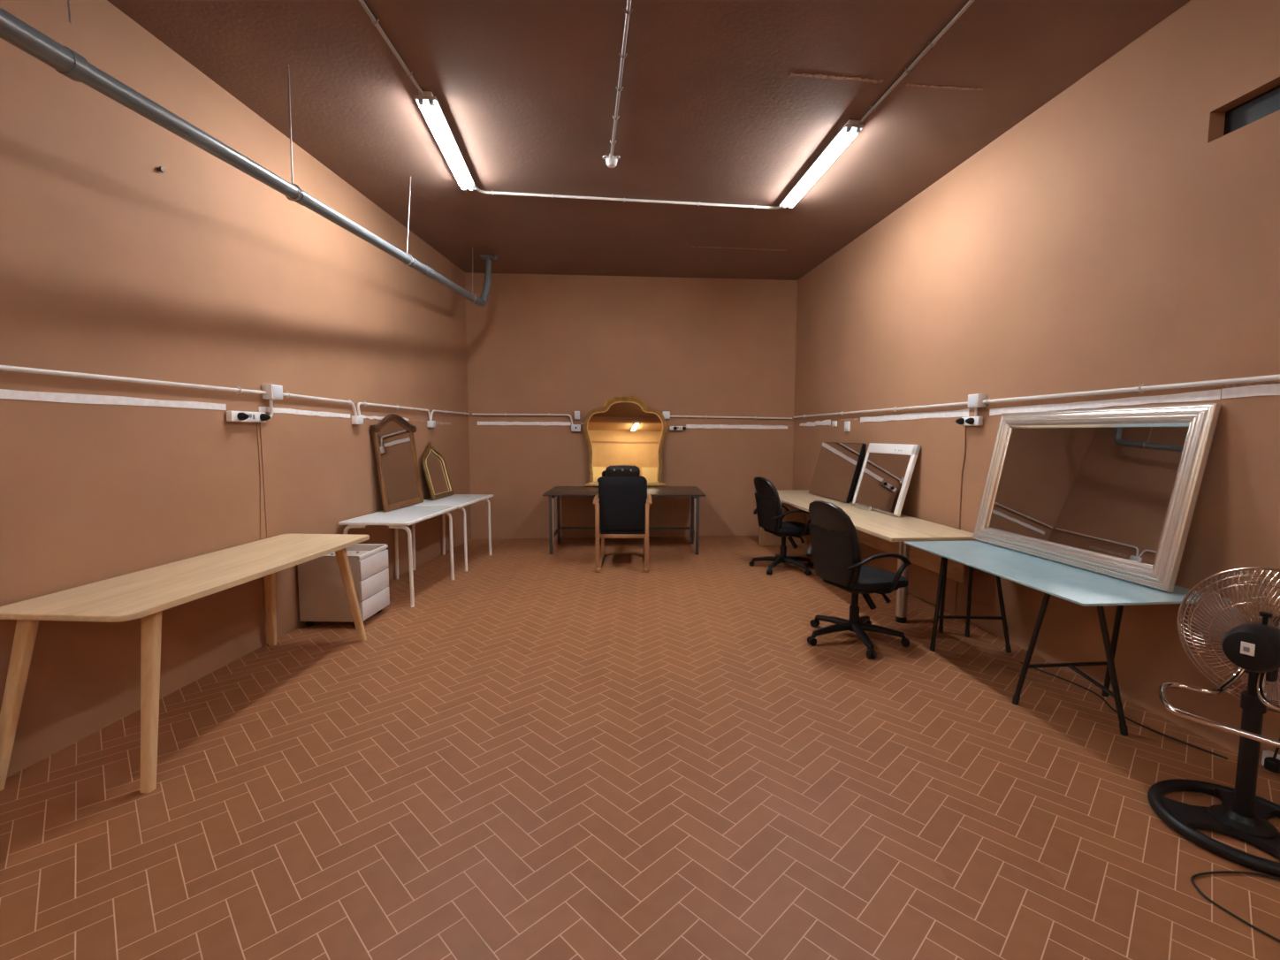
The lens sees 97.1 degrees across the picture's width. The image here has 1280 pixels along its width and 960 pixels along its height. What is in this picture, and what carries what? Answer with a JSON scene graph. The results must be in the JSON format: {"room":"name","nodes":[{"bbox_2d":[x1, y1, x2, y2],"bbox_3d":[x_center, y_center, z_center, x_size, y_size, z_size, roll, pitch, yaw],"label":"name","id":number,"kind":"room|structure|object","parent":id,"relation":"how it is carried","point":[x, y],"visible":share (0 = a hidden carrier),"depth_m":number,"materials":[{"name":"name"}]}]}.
{"room":"backstage room","nodes":[
{"label":"backstage room","id":0,"kind":"room"},
{"bbox_2d":[0,0,471,777],"bbox_3d":[-2.887,-0.477,1.571,0.180,3.679,12.648,0,5,4],"label":"wall","id":1,"kind":"structure","parent":0,"point":[198,270],"depth_m":3.23,"materials":[{"name":"brown paint"}]},
{"bbox_2d":[0,388,226,410],"bbox_3d":[-2.765,-0.337,2.060,0.004,0.053,3.167,0,5,4],"label":"trim","id":2,"kind":"structure","parent":1,"relation":"attached to","point":[12,394],"depth_m":2.84,"materials":[{"name":"white paint"}]},
{"bbox_2d":[0,365,266,394],"bbox_3d":[-2.721,-0.467,2.260,0.032,0.053,3.392,0,5,4],"label":"conduit","id":3,"kind":"object","parent":1,"relation":"attached to","point":[7,368],"visible":1,"depth_m":2.90,"materials":[{"name":"white plastic"}]},
{"bbox_2d":[157,166,165,172],"bbox_3d":[-2.673,-1.732,3.157,0.026,0.032,0.032,0,5,4],"label":"screw","id":4,"kind":"object","parent":1,"relation":"attached to","point":[160,169],"visible":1,"depth_m":3.15,"materials":[{"name":"grey metal"}]},
{"bbox_2d":[225,411,270,422],"bbox_3d":[-2.606,-0.423,3.785,0.096,0.070,0.310,0,5,4],"label":"power strip","id":5,"kind":"object","parent":1,"relation":"attached to","point":[246,416],"visible":1,"depth_m":3.75,"materials":[{"name":"white plastic"}]},
{"bbox_2d":[256,422,266,641],"bbox_3d":[-2.647,0.374,3.959,0.007,1.550,0.036,0,5,4],"label":"conduit","id":6,"kind":"object","parent":1,"relation":"attached to","point":[256,422],"visible":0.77,"depth_m":3.94,"materials":[{"name":"brown plastic"}]},
{"bbox_2d":[259,422,267,538],"bbox_3d":[-2.644,0.370,4.005,0.008,1.550,0.017,0,5,0],"label":"conduit","id":7,"kind":"object","parent":1,"relation":"attached to","point":[260,422],"visible":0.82,"depth_m":3.97,"materials":[{"name":"brown plastic"}]},
{"bbox_2d":[269,399,273,418],"bbox_3d":[-2.612,-0.495,3.973,0.020,0.140,0.086,0,5,4],"label":"conduit","id":8,"kind":"object","parent":1,"relation":"attached to","point":[270,400],"visible":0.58,"depth_m":4.00,"materials":[{"name":"white plastic"}]},
{"bbox_2d":[261,384,282,399],"bbox_3d":[-2.600,-0.623,4.005,0.078,0.100,0.115,0,5,4],"label":"junction box","id":9,"kind":"object","parent":1,"relation":"attached to","point":[274,392],"visible":0.98,"depth_m":3.96,"materials":[{"name":"white plastic"}]},
{"bbox_2d":[258,406,350,418],"bbox_3d":[-2.608,-0.531,4.472,0.004,0.053,1.102,0,5,4],"label":"trim","id":10,"kind":"structure","parent":1,"relation":"attached to","point":[261,408],"depth_m":4.39,"materials":[{"name":"white paint"}]},
{"bbox_2d":[282,391,357,415],"bbox_3d":[-2.571,-0.609,4.574,0.032,0.154,1.003,0,5,4],"label":"conduit","id":11,"kind":"object","parent":1,"relation":"attached to","point":[288,394],"visible":0.98,"depth_m":4.56,"materials":[{"name":"white plastic"}]},
{"bbox_2d":[351,415,363,424],"bbox_3d":[-2.540,-0.540,5.091,0.058,0.075,0.100,0,5,4],"label":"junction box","id":12,"kind":"object","parent":1,"relation":"attached to","point":[355,419],"visible":1,"depth_m":5.04,"materials":[{"name":"white plastic"}]},
{"bbox_2d":[360,414,409,420],"bbox_3d":[-2.532,-0.616,5.639,0.004,0.042,0.962,0,5,4],"label":"trim","id":13,"kind":"structure","parent":1,"relation":"attached to","point":[364,416],"depth_m":5.45,"materials":[{"name":"white paint"}]},
{"bbox_2d":[357,401,431,420],"bbox_3d":[-2.488,-0.699,5.850,0.033,0.163,1.526,0,5,4],"label":"conduit","id":14,"kind":"object","parent":1,"relation":"attached to","point":[365,403],"visible":0.99,"depth_m":5.62,"materials":[{"name":"white plastic"}]},
{"bbox_2d":[426,420,435,426],"bbox_3d":[-2.441,-0.655,6.627,0.058,0.075,0.110,0,5,4],"label":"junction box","id":15,"kind":"object","parent":1,"relation":"attached to","point":[430,423],"visible":1,"depth_m":6.58,"materials":[{"name":"white plastic"}]},
{"bbox_2d":[435,421,450,425],"bbox_3d":[-2.443,-0.704,7.016,0.004,0.041,0.501,0,5,4],"label":"trim","id":16,"kind":"structure","parent":1,"relation":"attached to","point":[437,422],"depth_m":6.99,"materials":[{"name":"paint"}]},
{"bbox_2d":[430,410,469,419],"bbox_3d":[-2.401,-0.809,7.211,0.036,0.157,1.213,0,5,4],"label":"conduit","id":17,"kind":"object","parent":1,"relation":"attached to","point":[432,411],"visible":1,"depth_m":7.03,"materials":[{"name":"white plastic"}]},
{"bbox_2d":[464,272,797,539],"bbox_3d":[-0.074,-1.014,8.135,5.018,3.679,0.180,0,5,-4],"label":"wall","id":18,"kind":"structure","parent":0,"point":[539,343],"depth_m":8.02,"materials":[{"name":"brown paint"}]},
{"bbox_2d":[472,412,572,424],"bbox_3d":[-1.630,-0.847,7.898,1.396,0.182,0.032,0,5,-5],"label":"conduit","id":19,"kind":"object","parent":18,"relation":"attached to","point":[505,414],"visible":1,"depth_m":7.89,"materials":[{"name":"white plastic"}]},
{"bbox_2d":[477,421,571,425],"bbox_3d":[-1.623,-0.792,7.931,1.294,0.056,0.004,0,5,-5],"label":"trim","id":20,"kind":"structure","parent":18,"relation":"attached to","point":[478,422],"depth_m":7.93,"materials":[{"name":"white paint"}]},
{"bbox_2d":[571,424,580,431],"bbox_3d":[-0.901,-0.734,7.970,0.135,0.095,0.049,0,5,-4],"label":"wall socket","id":21,"kind":"object","parent":18,"relation":"attached to","point":[574,427],"visible":1,"depth_m":7.95,"materials":[{"name":"white plastic"}]},
{"bbox_2d":[574,411,579,419],"bbox_3d":[-0.881,-0.912,7.957,0.075,0.115,0.048,0,5,-4],"label":"wall switch","id":22,"kind":"object","parent":18,"relation":"attached to","point":[576,413],"visible":1,"depth_m":7.93,"materials":[{"name":"white plastic"}]},
{"bbox_2d":[662,411,670,419],"bbox_3d":[0.372,-0.922,8.056,0.100,0.105,0.048,0,5,-4],"label":"junction box","id":23,"kind":"object","parent":18,"relation":"attached to","point":[666,415],"visible":0.94,"depth_m":8.03,"materials":[{"name":"white plastic"}]},
{"bbox_2d":[669,426,685,430],"bbox_3d":[0.540,-0.739,8.060,0.235,0.060,0.096,0,5,-5],"label":"power strip","id":24,"kind":"object","parent":18,"relation":"attached to","point":[671,428],"visible":1,"depth_m":8.06,"materials":[{"name":"white plastic"}]},
{"bbox_2d":[670,415,792,419],"bbox_3d":[1.309,-0.901,8.127,1.796,0.060,0.032,0,5,-5],"label":"conduit","id":25,"kind":"object","parent":18,"relation":"attached to","point":[706,416],"visible":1,"depth_m":8.12,"materials":[{"name":"white plastic"}]},
{"bbox_2d":[685,424,791,428],"bbox_3d":[1.407,-0.771,8.174,1.495,0.064,0.004,0,5,-5],"label":"trim","id":26,"kind":"structure","parent":18,"relation":"attached to","point":[693,426],"depth_m":8.17,"materials":[{"name":"white paint"}]},
{"bbox_2d":[0,535,1279,959],"bbox_3d":[0.197,1.394,2.072,7.600,0.120,13.900,0,5,0],"label":"floor","id":27,"kind":"structure","parent":0,"point":[542,755],"depth_m":2.38,"materials":[{"name":"ceramic"}]},
{"bbox_2d":[0,533,369,792],"bbox_3d":[-2.333,0.852,3.246,0.695,0.756,1.900,0,5,4],"label":"wooden table","id":28,"kind":"object","parent":27,"relation":"on","point":[144,594],"visible":1,"depth_m":2.55,"materials":[{"name":"brown wood"}]},
{"bbox_2d":[297,543,389,626],"bbox_3d":[-2.357,0.838,4.540,0.492,0.570,0.452,0,5,1],"label":"drawer unit","id":29,"kind":"object","parent":27,"relation":"on","point":[323,597],"visible":0.72,"depth_m":4.33,"materials":[{"name":"beige metal"}]},
{"bbox_2d":[338,505,457,606],"bbox_3d":[-2.231,0.684,5.375,0.625,0.740,1.090,0,5,4],"label":"table","id":30,"kind":"object","parent":27,"relation":"on","point":[396,519],"visible":0.92,"depth_m":5.13,"materials":[{"name":"white paint"}]},
{"bbox_2d":[369,413,423,512],"bbox_3d":[-2.454,-0.196,5.754,0.139,0.949,0.858,0,5,4],"label":"arched mirror","id":31,"kind":"object","parent":30,"relation":"on","point":[393,438],"visible":1,"depth_m":5.72,"materials":[{"name":"brown wood"}]},
{"bbox_2d":[377,421,419,504],"bbox_3d":[-2.463,-0.190,5.755,0.008,0.840,0.720,-6,4,4],"label":"mirror glass","id":32,"kind":"object","parent":31,"relation":"attached to","point":[396,444],"depth_m":5.76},
{"bbox_2d":[411,494,493,571],"bbox_3d":[-2.157,0.590,6.506,0.625,0.740,1.100,0,5,4],"label":"table","id":33,"kind":"object","parent":27,"relation":"on","point":[460,500],"visible":0.77,"depth_m":6.27,"materials":[{"name":"white paint"}]},
{"bbox_2d":[421,441,454,500],"bbox_3d":[-2.378,-0.119,6.607,0.185,0.654,0.585,0,5,4],"label":"mirror","id":34,"kind":"object","parent":33,"relation":"on","point":[434,466],"visible":1,"depth_m":6.59,"materials":[{"name":"gold mirror"}]},
{"bbox_2d":[426,450,449,494],"bbox_3d":[-2.385,-0.102,6.609,0.006,0.537,0.485,-14,4,5],"label":"mirror glass","id":35,"kind":"object","parent":34,"relation":"attached to","point":[436,466],"depth_m":6.64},
{"bbox_2d":[593,464,651,572],"bbox_3d":[-0.191,0.392,6.465,0.641,1.150,0.840,0,5,0],"label":"armchair","id":36,"kind":"object","parent":27,"relation":"on","point":[622,501],"visible":1,"depth_m":6.20,"materials":[{"name":"black fabric"}]},
{"bbox_2d":[542,486,705,554],"bbox_3d":[-0.196,0.506,7.497,2.000,0.752,1.090,0,5,0],"label":"desk","id":37,"kind":"object","parent":27,"relation":"on","point":[693,492],"visible":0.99,"depth_m":7.32,"materials":[{"name":"brown wood"}]},
{"bbox_2d":[583,395,667,486],"bbox_3d":[-0.205,-0.548,7.952,1.184,1.274,0.177,0,5,-5],"label":"gilt mirror","id":38,"kind":"object","parent":37,"relation":"on","point":[624,431],"visible":0.97,"depth_m":7.98,"materials":[{"name":"gold metal"}]},
{"bbox_2d":[748,476,813,575],"bbox_3d":[1.616,0.471,6.266,0.699,1.034,0.723,-1,5,-16],"label":"office chair","id":39,"kind":"object","parent":27,"relation":"on","point":[769,506],"visible":0.91,"depth_m":6.12,"materials":[{"name":"black fabric"}]},
{"bbox_2d":[806,500,911,658],"bbox_3d":[1.535,0.651,4.086,0.701,1.034,0.721,-2,5,-20],"label":"office chair","id":40,"kind":"object","parent":27,"relation":"on","point":[834,549],"visible":1,"depth_m":3.96,"materials":[{"name":"black fabric"}]},
{"bbox_2d":[754,489,975,623],"bbox_3d":[2.057,0.648,5.922,0.748,0.740,3.463,0,5,-5],"label":"wooden desk","id":41,"kind":"object","parent":27,"relation":"on","point":[887,533],"visible":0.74,"depth_m":4.80,"materials":[{"name":"brown wood"}]},
{"bbox_2d":[808,441,865,503],"bbox_3d":[2.293,-0.112,6.657,0.205,0.653,1.030,0,5,-6],"label":"frameless mirror","id":42,"kind":"object","parent":41,"relation":"on","point":[838,464],"visible":1,"depth_m":6.55,"materials":[{"name":"clear mirror"}]},
{"bbox_2d":[854,502,871,510],"bbox_3d":[2.258,0.271,5.717,0.035,0.044,0.300,0,5,-6],"label":"metal bar","id":43,"kind":"object","parent":41,"relation":"on","point":[857,505],"visible":1,"depth_m":5.69,"materials":[{"name":"silver metal"}]},
{"bbox_2d":[851,442,921,517],"bbox_3d":[2.399,-0.026,5.575,0.208,0.660,0.870,0,5,-6],"label":"framed mirror","id":44,"kind":"object","parent":41,"relation":"on","point":[887,471],"visible":0.95,"depth_m":5.49,"materials":[{"name":"white paint"}]},
{"bbox_2d":[854,452,910,513],"bbox_3d":[2.381,0.011,5.588,0.005,0.555,0.780,15,3,-7],"label":"mirror glass","id":45,"kind":"object","parent":44,"relation":"attached to","point":[883,476],"depth_m":5.55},
{"bbox_2d":[929,556,1011,653],"bbox_3d":[2.286,0.819,4.069,0.546,0.715,0.425,0,5,0],"label":"trestle","id":46,"kind":"object","parent":27,"relation":"on","point":[942,577],"visible":0.78,"depth_m":3.93,"materials":[{"name":"black metal"}]},
{"bbox_2d":[1011,593,1127,736],"bbox_3d":[2.416,0.909,2.994,0.622,0.716,0.405,-1,5,-10],"label":"trestle","id":47,"kind":"object","parent":27,"relation":"on","point":[1110,648],"visible":0.72,"depth_m":3.02,"materials":[{"name":"black metal"}]},
{"bbox_2d":[904,540,1230,606],"bbox_3d":[2.344,0.511,3.373,0.750,0.012,1.500,0,5,-5],"label":"table top","id":48,"kind":"object","parent":47,"relation":"on","point":[1074,584],"visible":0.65,"depth_m":3.07,"materials":[{"name":"blue glass"}]},
{"bbox_2d":[972,403,1221,592],"bbox_3d":[2.614,0.035,3.437,0.215,0.923,1.400,0,5,-6],"label":"framed mirror","id":49,"kind":"object","parent":48,"relation":"on","point":[1113,492],"visible":1,"depth_m":3.23,"materials":[{"name":"white wood"}]},
{"bbox_2d":[988,426,1188,564],"bbox_3d":[2.625,0.036,3.439,0.010,0.775,1.240,11,4,-7],"label":"mirror glass","id":50,"kind":"object","parent":49,"relation":"attached to","point":[1101,492],"depth_m":3.31,"materials":[{"name":"brown"}]},
{"bbox_2d":[1020,662,1227,759],"bbox_3d":[2.599,1.243,3.162,0.110,0.009,1.121,0,5,-7],"label":"power cable","id":51,"kind":"object","parent":27,"relation":"on","point":[1098,695],"visible":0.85,"depth_m":2.93,"materials":[{"name":"black plastic"}]},
{"bbox_2d":[1147,567,1279,876],"bbox_3d":[2.197,0.840,2.005,0.800,1.002,0.564,-4,6,-43],"label":"fan","id":52,"kind":"object","parent":27,"relation":"on","point":[1253,647],"visible":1,"depth_m":2.12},
{"bbox_2d":[1242,646,1249,652],"bbox_3d":[2.171,0.606,2.025,0.002,0.016,0.016,-2,5,-27],"label":"print","id":53,"kind":"object","parent":52,"relation":"attached to","point":[1245,649],"depth_m":2.03,"materials":[{"name":"grey paper"}]},
{"bbox_2d":[1190,870,1279,942],"bbox_3d":[1.992,1.357,1.772,0.354,0.007,0.381,2,5,19],"label":"power cable","id":54,"kind":"object","parent":27,"relation":"on","point":[1192,877],"visible":1,"depth_m":1.89,"materials":[{"name":"black plastic"}]},
{"bbox_2d":[106,0,1190,280],"bbox_3d":[0.205,-2.407,1.757,7.600,0.150,13.900,0,5,0],"label":"ceiling","id":55,"kind":"structure","parent":0,"point":[711,110],"depth_m":3.71,"materials":[{"name":"brown paint"}]},
{"bbox_2d":[67,0,71,22],"bbox_3d":[-2.398,-2.155,2.361,0.014,0.464,0.014,0,5,0],"label":"rod","id":56,"kind":"object","parent":55,"relation":"hanging from","point":[68,1],"visible":1,"depth_m":2.37,"materials":[{"name":"grey metal"}]},
{"bbox_2d":[0,7,498,306],"bbox_3d":[-2.038,-2.007,3.585,0.246,0.969,7.081,0,5,3],"label":"drain pipe","id":57,"kind":"object","parent":55,"relation":"hanging from","point":[65,61],"visible":1,"depth_m":2.55,"materials":[{"name":"grey plastic"}]},
{"bbox_2d":[358,0,423,94],"bbox_3d":[-1.365,-2.344,2.088,0.065,0.030,3.112,0,5,-2],"label":"conduit","id":58,"kind":"object","parent":55,"relation":"attached to","point":[373,20],"visible":1,"depth_m":3.15,"materials":[{"name":"grey metal"}]},
{"bbox_2d":[414,91,476,190],"bbox_3d":[-1.440,-2.506,4.288,0.135,0.075,1.346,0,5,-5],"label":"ceiling lamp","id":59,"kind":"object","parent":55,"relation":"attached to","point":[429,105],"visible":0.98,"depth_m":4.09,"materials":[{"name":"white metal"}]},
{"bbox_2d":[602,153,620,167],"bbox_3d":[-0.218,-2.525,4.484,0.134,0.066,0.131,3,5,27],"label":"detector","id":60,"kind":"object","parent":55,"relation":"attached to","point":[611,161],"visible":1,"depth_m":4.47,"materials":[{"name":"white plastic"}]},
{"bbox_2d":[609,0,632,156],"bbox_3d":[-0.031,-2.365,2.375,0.076,0.030,4.134,0,5,-5],"label":"conduit","id":61,"kind":"object","parent":55,"relation":"attached to","point":[628,11],"visible":1,"depth_m":3.36,"materials":[{"name":"grey metal"}]},
{"bbox_2d":[475,187,782,209],"bbox_3d":[-0.062,-2.601,5.227,2.882,0.033,0.164,0,5,-7],"label":"conduit","id":62,"kind":"object","parent":55,"relation":"attached to","point":[491,192],"visible":0.88,"depth_m":5.26,"materials":[{"name":"white plastic"}]},
{"bbox_2d":[691,246,786,251],"bbox_3d":[1.176,-2.736,6.688,1.155,0.003,0.024,0,5,-6],"label":"trim","id":63,"kind":"structure","parent":55,"relation":"attached to","point":[691,247],"depth_m":6.69,"materials":[{"name":"paint"}]},
{"bbox_2d":[779,119,864,208],"bbox_3d":[1.439,-2.528,4.632,0.135,0.075,1.395,0,5,-5],"label":"ceiling lamp","id":64,"kind":"object","parent":55,"relation":"attached to","point":[852,127],"visible":1,"depth_m":4.43,"materials":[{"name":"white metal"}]},
{"bbox_2d":[789,71,883,83],"bbox_3d":[1.209,-2.470,3.473,0.598,0.003,0.043,0,5,-7],"label":"trim","id":65,"kind":"structure","parent":55,"relation":"attached to","point":[803,74],"depth_m":3.47,"materials":[{"name":"paint"}]},
{"bbox_2d":[859,0,974,124],"bbox_3d":[1.675,-2.350,2.250,0.076,0.030,3.438,0,5,-4],"label":"conduit","id":66,"kind":"object","parent":55,"relation":"attached to","point":[963,10],"visible":1,"depth_m":3.25,"materials":[{"name":"grey metal"}]},
{"bbox_2d":[905,83,982,91],"bbox_3d":[1.921,-2.476,3.566,0.512,0.003,0.032,0,5,-5],"label":"trim","id":67,"kind":"structure","parent":55,"relation":"attached to","point":[907,84],"depth_m":3.56,"materials":[{"name":"paint"}]},
{"bbox_2d":[792,0,1279,774],"bbox_3d":[3.066,-0.479,1.755,0.338,3.679,13.078,0,5,-6],"label":"wall","id":68,"kind":"structure","parent":0,"point":[1115,236],"depth_m":3.38,"materials":[{"name":"brown paint"}]},
{"bbox_2d":[800,419,830,426],"bbox_3d":[2.313,-0.752,7.513,0.004,0.077,1.005,0,5,-6],"label":"trim","id":69,"kind":"structure","parent":68,"relation":"attached to","point":[826,422],"depth_m":7.40,"materials":[{"name":"white paint"}]},
{"bbox_2d":[831,420,837,426],"bbox_3d":[2.366,-0.683,6.885,0.024,0.065,0.100,0,5,-6],"label":"wall switch","id":70,"kind":"object","parent":68,"relation":"attached to","point":[834,422],"visible":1,"depth_m":6.87,"materials":[{"name":"white plastic"}]},
{"bbox_2d":[844,421,850,431],"bbox_3d":[2.396,-0.620,6.549,0.034,0.115,0.110,0,5,-6],"label":"wall switch","id":71,"kind":"object","parent":68,"relation":"attached to","point":[847,424],"visible":1,"depth_m":6.52,"materials":[{"name":"white plastic"}]},
{"bbox_2d":[840,418,858,420],"bbox_3d":[2.412,-0.700,6.529,0.004,0.023,0.432,0,5,-6],"label":"trim","id":72,"kind":"structure","parent":68,"relation":"attached to","point":[849,418],"depth_m":6.53,"materials":[{"name":"paint"}]},
{"bbox_2d":[793,402,967,418],"bbox_3d":[2.409,-0.753,6.271,0.032,0.056,3.789,0,5,-6],"label":"conduit","id":73,"kind":"object","parent":68,"relation":"attached to","point":[895,408],"visible":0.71,"depth_m":5.52,"materials":[{"name":"white plastic"}]},
{"bbox_2d":[860,408,969,422],"bbox_3d":[2.528,-0.602,5.383,0.004,0.080,1.779,0,5,-6],"label":"trim","id":74,"kind":"structure","parent":68,"relation":"attached to","point":[963,412],"depth_m":5.18,"materials":[{"name":"white paint"}]},
{"bbox_2d":[954,426,966,613],"bbox_3d":[2.608,0.334,4.603,0.010,1.545,0.036,0,5,0],"label":"power cable","id":75,"kind":"object","parent":68,"relation":"attached to","point":[964,426],"visible":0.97,"depth_m":4.59,"materials":[{"name":"brown"}]},
{"bbox_2d":[955,416,982,426],"bbox_3d":[2.578,-0.462,4.437,0.096,0.070,0.210,0,5,-6],"label":"power strip","id":76,"kind":"object","parent":68,"relation":"attached to","point":[968,421],"visible":1,"depth_m":4.38,"materials":[{"name":"white plastic"}]},
{"bbox_2d":[967,393,987,407],"bbox_3d":[2.594,-0.611,4.355,0.078,0.100,0.115,0,5,-6],"label":"junction box","id":77,"kind":"object","parent":68,"relation":"attached to","point":[974,400],"visible":0.99,"depth_m":4.30,"materials":[{"name":"white plastic"}]},
{"bbox_2d":[974,407,977,416],"bbox_3d":[2.606,-0.526,4.389,0.018,0.085,0.018,0,5,0],"label":"conduit","id":78,"kind":"object","parent":77,"relation":"attached to","point":[976,408],"visible":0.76,"depth_m":4.38,"materials":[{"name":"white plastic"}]},
{"bbox_2d":[989,388,1221,415],"bbox_3d":[2.719,-0.462,3.498,0.004,0.078,1.558,0,5,-6],"label":"trim","id":79,"kind":"structure","parent":68,"relation":"attached to","point":[1211,394],"depth_m":3.24,"materials":[{"name":"white paint"}]},
{"bbox_2d":[982,373,1279,404],"bbox_3d":[2.795,-0.445,2.448,0.034,0.061,3.779,0,5,-6],"label":"conduit","id":80,"kind":"object","parent":68,"relation":"attached to","point":[1271,377],"visible":1,"depth_m":3.04,"materials":[{"name":"white plastic"}]},
{"bbox_2d":[1221,383,1279,398],"bbox_3d":[2.906,-0.329,1.650,0.004,0.063,2.156,0,5,-6],"label":"trim","id":81,"kind":"structure","parent":68,"relation":"attached to","point":[1272,389],"depth_m":2.60,"materials":[{"name":"white paint"}]},
{"bbox_2d":[1223,84,1279,135],"bbox_3d":[2.982,-1.643,1.772,0.051,0.145,2.020,0,5,-6],"label":"window","id":82,"kind":"structure","parent":68,"relation":"in","point":[1268,102],"depth_m":2.65,"materials":[{"name":"clear glass"}]},
{"bbox_2d":[1226,380,1279,388],"bbox_3d":[2.906,-0.365,1.640,0.004,0.025,2.141,0,5,-6],"label":"trim","id":83,"kind":"structure","parent":68,"relation":"attached to","point":[1271,382],"depth_m":2.61,"materials":[{"name":"paint"}]},
{"bbox_2d":[1261,749,1279,773],"bbox_3d":[2.791,1.251,2.477,0.084,0.070,0.130,0,5,-6],"label":"wall socket","id":84,"kind":"object","parent":68,"relation":"attached to","point":[1273,765],"visible":0.99,"depth_m":2.48,"materials":[{"name":"white plastic"}]},
{"bbox_2d":[1272,737,1279,760],"bbox_3d":[2.800,0.969,2.427,0.093,0.561,0.018,4,6,40],"label":"power cable","id":85,"kind":"object","parent":84,"relation":"attached to","point":[1276,748],"visible":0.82,"depth_m":2.46,"materials":[{"name":"black plastic"}]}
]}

